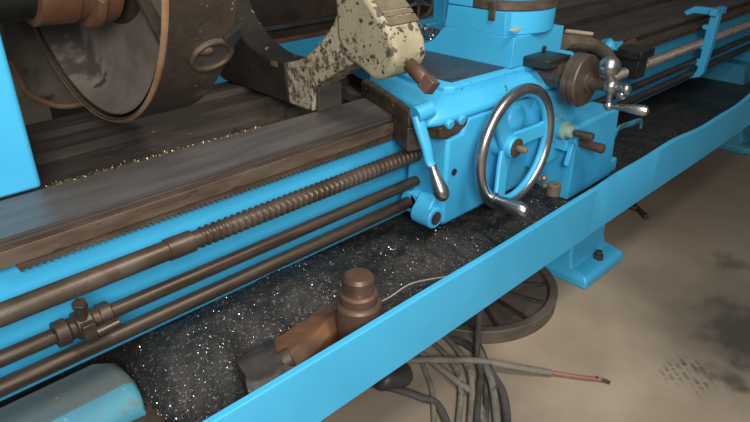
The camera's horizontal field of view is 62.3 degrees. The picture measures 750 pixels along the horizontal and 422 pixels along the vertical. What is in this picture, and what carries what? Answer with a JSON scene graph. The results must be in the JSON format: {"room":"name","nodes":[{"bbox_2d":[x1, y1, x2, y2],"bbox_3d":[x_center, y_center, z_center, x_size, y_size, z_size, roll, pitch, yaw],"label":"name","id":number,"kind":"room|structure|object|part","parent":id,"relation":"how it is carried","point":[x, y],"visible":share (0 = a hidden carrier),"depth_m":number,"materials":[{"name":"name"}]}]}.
{"room":"metal workshop","nodes":[
{"label":"metal workshop","id":0,"kind":"room"},
{"bbox_2d":[9,0,749,421],"bbox_3d":[1.102,-0.619,4.835,16.000,0.100,13.000,-24,36,-39],"label":"floor","id":1,"kind":"structure","parent":0,"point":[668,325],"depth_m":2.53,"materials":[{"name":"concrete"}]},
{"bbox_2d":[50,0,432,118],"bbox_3d":[-0.153,-1.417,4.419,3.800,1.700,1.650,-24,36,-39],"label":"machine","id":2,"kind":"object","parent":1,"relation":"on","point":[297,26],"visible":0.02,"depth_m":3.90,"materials":[{"name":"metal"}]},
{"bbox_2d":[214,15,432,83],"bbox_3d":[0.197,-1.103,4.179,3.800,0.184,0.650,-24,36,-39],"label":"tray","id":3,"kind":"object","parent":2,"relation":"on","point":[303,47],"depth_m":3.89,"materials":[{"name":"blue paint"}]},
{"bbox_2d":[406,0,433,19],"bbox_3d":[0.126,-1.411,4.108,0.246,0.238,0.547,-24,36,-39],"label":"spoked wheel","id":4,"kind":"object","parent":2,"relation":"attached to","point":[419,3],"visible":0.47,"depth_m":3.99,"materials":[{"name":"metal"}]},
{"bbox_2d":[0,0,749,421],"bbox_3d":[0.592,-0.728,2.958,6.200,1.803,1.400,-24,36,-39],"label":"lathe","id":5,"kind":"object","parent":1,"relation":"on","point":[90,266],"depth_m":1.75,"materials":[{"name":"blue paint"}]},
{"bbox_3d":[-0.976,0.594,1.355,0.920,0.109,0.120,-24,36,-39],"label":"headstock leg","id":6,"kind":"part","parent":5,"relation":"part of","materials":[{"name":"blue paint"}]},
{"bbox_2d":[26,0,241,122],"bbox_3d":[-0.754,-0.724,1.537,0.325,1.018,1.018,-24,36,-39],"label":"lathe chuck","id":7,"kind":"object","parent":5,"relation":"attached to","point":[125,61],"visible":0.97,"depth_m":1.57,"materials":[{"name":"metal"}]},
{"bbox_3d":[-0.917,-0.061,1.659,1.600,0.078,0.282,-24,36,-39],"label":"gap plate","id":8,"kind":"part","parent":5,"relation":"part of","materials":[{"name":"metal"}]},
{"bbox_3d":[-0.873,0.658,1.302,0.959,0.027,0.080,-24,36,-39],"label":"leg","id":9,"kind":"part","parent":5,"relation":"part of","materials":[{"name":"metal"}]},
{"bbox_2d":[46,125,260,187],"bbox_3d":[-0.598,-0.165,1.763,0.651,0.012,0.035,-24,36,-39],"label":"chips","id":10,"kind":"object","parent":5,"relation":"on","point":[118,166],"visible":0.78,"depth_m":1.72,"materials":[{"name":"gold metal"}]},
{"bbox_2d":[233,116,283,132],"bbox_3d":[-0.366,-0.275,2.065,0.170,0.022,0.125,-24,36,-39],"label":"plate","id":11,"kind":"object","parent":5,"relation":"on","point":[273,119],"visible":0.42,"depth_m":2.08,"materials":[{"name":"brown metal"}]},
{"bbox_2d":[220,0,439,111],"bbox_3d":[-0.234,-0.623,2.041,0.135,0.549,1.154,-24,36,-39],"label":"steady rest","id":12,"kind":"object","parent":5,"relation":"on","point":[384,38],"visible":0.97,"depth_m":1.92,"materials":[{"name":"beige paint"}]},
{"bbox_3d":[-0.448,-0.679,2.260,0.115,0.449,0.539,-24,36,-39],"label":"arm","id":13,"kind":"part","parent":12,"relation":"part of"},
{"bbox_3d":[-0.349,-0.508,2.139,0.004,0.018,0.036,-24,36,-39],"label":"name plate","id":14,"kind":"part","parent":12,"relation":"part of","materials":[{"name":"beige metal"}]},
{"bbox_3d":[-0.118,-0.500,1.975,0.115,0.391,0.414,-24,36,-39],"label":"arm","id":15,"kind":"part","parent":12,"relation":"part of","materials":[{"name":"beige paint"}]},
{"bbox_2d":[0,51,749,421],"bbox_3d":[0.744,-0.372,3.136,6.012,0.213,1.342,-24,36,-39],"label":"tray","id":16,"kind":"object","parent":5,"relation":"on","point":[314,389],"visible":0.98,"depth_m":1.92,"materials":[{"name":"blue paint"}]},
{"bbox_2d":[336,268,381,341],"bbox_3d":[-0.044,0.295,1.724,0.126,0.285,0.126,-24,36,-39],"label":"shaft","id":17,"kind":"object","parent":16,"relation":"on","point":[359,303],"visible":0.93,"depth_m":1.66,"materials":[{"name":"brown metal"}]},
{"bbox_2d":[94,99,716,421],"bbox_3d":[0.551,-0.145,2.742,3.500,0.140,0.900,-24,36,-39],"label":"oily swarf","id":18,"kind":"object","parent":16,"relation":"on","point":[664,122],"visible":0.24,"depth_m":1.91,"materials":[{"name":"black metal"}]},
{"bbox_2d":[234,338,295,395],"bbox_3d":[-0.293,0.429,1.610,0.190,0.131,0.218,-24,36,-39],"label":"block","id":19,"kind":"object","parent":18,"relation":"on","point":[256,367],"visible":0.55,"depth_m":1.57,"materials":[{"name":"metal"}]},
{"bbox_2d":[274,305,336,371],"bbox_3d":[-0.214,0.389,1.701,0.133,0.120,0.322,19,33,32],"label":"bar","id":20,"kind":"object","parent":18,"relation":"on","point":[317,331],"visible":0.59,"depth_m":1.70,"materials":[{"name":"brown metal"}]},
{"bbox_2d":[133,184,587,421],"bbox_3d":[0.183,0.154,2.146,2.002,0.138,0.432,-24,36,-39],"label":"flakes","id":21,"kind":"object","parent":18,"relation":"on","point":[538,184],"visible":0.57,"depth_m":1.77,"materials":[{"name":"silver metal"}]},
{"bbox_2d":[381,276,445,301],"bbox_3d":[0.127,0.233,1.919,0.310,0.016,0.030,-15,31,-27],"label":"wire","id":22,"kind":"object","parent":18,"relation":"on","point":[396,292],"visible":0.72,"depth_m":1.92,"materials":[{"name":"silver metal"}]},
{"bbox_2d":[473,310,483,421],"bbox_3d":[0.356,0.506,2.071,0.046,0.378,0.581,4,27,8],"label":"cable","id":23,"kind":"object","parent":16,"relation":"hanging from","point":[478,321],"visible":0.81,"depth_m":2.27,"materials":[{"name":"rubber"}]},
{"bbox_3d":[0.279,-0.957,3.255,0.390,0.700,0.114,-24,36,-39],"label":"taper bracket","id":24,"kind":"part","parent":5,"relation":"part of","materials":[{"name":"blue metal"}]},
{"bbox_2d":[315,0,649,228],"bbox_3d":[0.442,-0.586,2.509,1.434,0.987,1.368,-24,36,-39],"label":"carriage","id":25,"kind":"object","parent":5,"relation":"on","point":[502,116],"visible":0.99,"depth_m":2.16,"materials":[{"name":"blue paint"}]},
{"bbox_3d":[0.158,-0.239,1.924,0.077,0.199,0.099,-24,36,-39],"label":"engagement lever","id":26,"kind":"part","parent":25,"relation":"part of","materials":[{"name":"blue paint"}]},
{"bbox_2d":[417,22,441,40],"bbox_3d":[0.168,-0.789,2.708,0.398,0.079,0.276,-24,36,-39],"label":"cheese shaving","id":27,"kind":"object","parent":25,"relation":"on","point":[434,32],"visible":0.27,"depth_m":2.73,"materials":[{"name":"silver metal"}]},
{"bbox_3d":[0.450,-0.021,2.072,0.049,0.054,0.140,-24,36,-39],"label":"wheel handle","id":28,"kind":"part","parent":25,"relation":"part of","materials":[{"name":"metal"}]},
{"bbox_2d":[511,138,522,157],"bbox_3d":[0.490,-0.216,2.131,0.068,0.068,0.008,-24,36,-39],"label":"washer","id":29,"kind":"object","parent":25,"relation":"in","point":[516,143],"depth_m":2.12,"materials":[{"name":"brown metal"}]},
{"bbox_2d":[537,175,560,197],"bbox_3d":[0.683,-0.105,2.440,0.070,0.084,0.096,-24,36,-39],"label":"knob","id":30,"kind":"object","parent":25,"relation":"on","point":[553,189],"depth_m":2.42,"materials":[{"name":"gold metal"}]},
{"bbox_3d":[0.755,-0.219,2.406,0.047,0.088,0.020,-24,36,-39],"label":"knob arm","id":31,"kind":"part","parent":25,"relation":"part of","materials":[{"name":"blue paint"}]},
{"bbox_3d":[0.774,-0.285,2.315,0.033,0.033,0.088,-24,36,-39],"label":"push knob","id":32,"kind":"part","parent":25,"relation":"part of","materials":[{"name":"metal"}]},
{"bbox_3d":[0.821,-0.259,2.410,0.039,0.039,0.150,-24,36,-39],"label":"pull knob","id":33,"kind":"part","parent":25,"relation":"part of","materials":[{"name":"brown metal"}]},
{"bbox_3d":[0.873,-0.354,2.131,0.136,0.038,0.038,19,33,33],"label":"crank handle","id":34,"kind":"part","parent":25,"relation":"part of","materials":[{"name":"metal"}]},
{"bbox_3d":[1.373,-1.085,3.662,3.980,0.078,0.282,-24,36,-39],"label":"gap plate","id":35,"kind":"part","parent":5,"relation":"part of","materials":[{"name":"metal"}]},
{"bbox_2d":[560,34,615,58],"bbox_3d":[0.982,-0.719,2.825,0.479,0.232,0.086,-21,34,-35],"label":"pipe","id":36,"kind":"object","parent":5,"relation":"on","point":[569,41],"visible":0.75,"depth_m":2.71,"materials":[{"name":"metal"}]},
{"bbox_2d":[565,29,592,35],"bbox_3d":[0.919,-0.803,2.791,0.146,0.040,0.018,-9,28,-17],"label":"wooden stick","id":37,"kind":"object","parent":36,"relation":"on","point":[569,31],"visible":1,"depth_m":2.78,"materials":[{"name":"beige wood"}]},
{"bbox_2d":[599,36,618,52],"bbox_3d":[1.108,-0.793,2.966,0.120,0.075,0.100,-24,36,-39],"label":"bracket","id":38,"kind":"object","parent":5,"relation":"on","point":[606,40],"visible":0.48,"depth_m":2.94,"materials":[{"name":"metal"}]},
{"bbox_3d":[1.277,-0.858,3.158,0.170,0.048,0.048,-19,33,-33],"label":"tool handle","id":39,"kind":"part","parent":5,"relation":"part of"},
{"bbox_2d":[615,44,654,79],"bbox_3d":[1.276,-0.735,3.062,0.150,0.140,0.130,-24,36,-39],"label":"block","id":40,"kind":"object","parent":5,"relation":"attached to","point":[633,57],"visible":0.79,"depth_m":3.02,"materials":[{"name":"black metal"}]},
{"bbox_2d":[375,363,411,388],"bbox_3d":[0.069,0.592,2.248,0.116,0.100,0.152,12,29,22],"label":"lump","id":41,"kind":"object","parent":1,"relation":"on","point":[398,377],"visible":0.6,"depth_m":2.20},
{"bbox_2d":[371,384,450,421],"bbox_3d":[0.177,0.694,2.127,0.145,0.025,0.472,-20,33,-33],"label":"cable","id":42,"kind":"object","parent":1,"relation":"on","point":[441,410],"visible":0.7,"depth_m":2.18,"materials":[{"name":"rubber"}]},
{"bbox_2d":[419,356,436,421],"bbox_3d":[0.195,0.684,2.155,0.047,0.017,0.524,-1,27,-2],"label":"cable","id":43,"kind":"object","parent":1,"relation":"on","point":[423,366],"visible":0.84,"depth_m":2.23,"materials":[{"name":"grey rubber"}]},
{"bbox_2d":[432,342,463,421],"bbox_3d":[0.271,0.652,2.200,0.104,0.034,0.636,-1,27,-1],"label":"cable","id":44,"kind":"object","parent":1,"relation":"on","point":[460,400],"visible":0.75,"depth_m":2.21,"materials":[{"name":"grey rubber"}]},
{"bbox_2d":[418,351,487,421],"bbox_3d":[0.301,0.653,2.195,0.118,0.035,0.644,-10,29,-18],"label":"cable","id":45,"kind":"object","parent":1,"relation":"on","point":[483,418],"visible":0.68,"depth_m":2.25,"materials":[{"name":"grey rubber"}]},
{"bbox_2d":[442,335,475,421],"bbox_3d":[0.313,0.637,2.219,0.103,0.041,0.687,-1,27,-1],"label":"cable","id":46,"kind":"object","parent":1,"relation":"on","point":[471,379],"visible":0.84,"depth_m":2.24,"materials":[{"name":"grey rubber"}]},
{"bbox_2d":[448,335,510,421],"bbox_3d":[0.403,0.644,2.215,0.131,0.033,0.677,-5,27,-9],"label":"cable","id":47,"kind":"object","parent":1,"relation":"on","point":[504,399],"visible":0.71,"depth_m":2.21,"materials":[{"name":"rubber"}]},
{"bbox_2d":[465,336,500,421],"bbox_3d":[0.391,0.627,2.229,0.083,0.051,0.715,-2,27,-4],"label":"cable","id":48,"kind":"object","parent":1,"relation":"on","point":[490,378],"visible":0.79,"depth_m":2.20,"materials":[{"name":"grey rubber"}]},
{"bbox_2d":[481,344,488,421],"bbox_3d":[0.389,0.639,2.242,0.078,0.018,0.725,1,27,2],"label":"cable","id":49,"kind":"object","parent":1,"relation":"on","point":[485,386],"visible":0.38,"depth_m":2.20,"materials":[{"name":"rubber"}]},
{"bbox_2d":[446,266,557,343],"bbox_3d":[0.431,0.333,2.795,0.756,0.062,0.756,-24,36,-39],"label":"wheel","id":50,"kind":"object","parent":1,"relation":"on","point":[527,307],"visible":0.24,"depth_m":2.60,"materials":[{"name":"brown metal"}]},
{"bbox_2d":[406,356,610,383],"bbox_3d":[0.471,0.581,2.312,0.793,0.060,0.042,3,27,6],"label":"cable","id":51,"kind":"object","parent":1,"relation":"on","point":[426,359],"visible":0.91,"depth_m":2.30,"materials":[{"name":"grey rubber"}]},
{"bbox_2d":[628,205,637,210],"bbox_3d":[1.455,-0.023,3.524,0.070,0.032,0.036,18,32,31],"label":"pipe fitting","id":52,"kind":"object","parent":1,"relation":"on","point":[633,207],"visible":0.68,"depth_m":3.51,"materials":[{"name":"metal"}]},
{"bbox_2d":[634,203,648,219],"bbox_3d":[1.487,0.000,3.479,0.036,0.032,0.150,-3,27,-5],"label":"pipe fitting","id":53,"kind":"object","parent":1,"relation":"on","point":[644,215],"visible":0.87,"depth_m":3.43,"materials":[{"name":"metal"}]}
]}

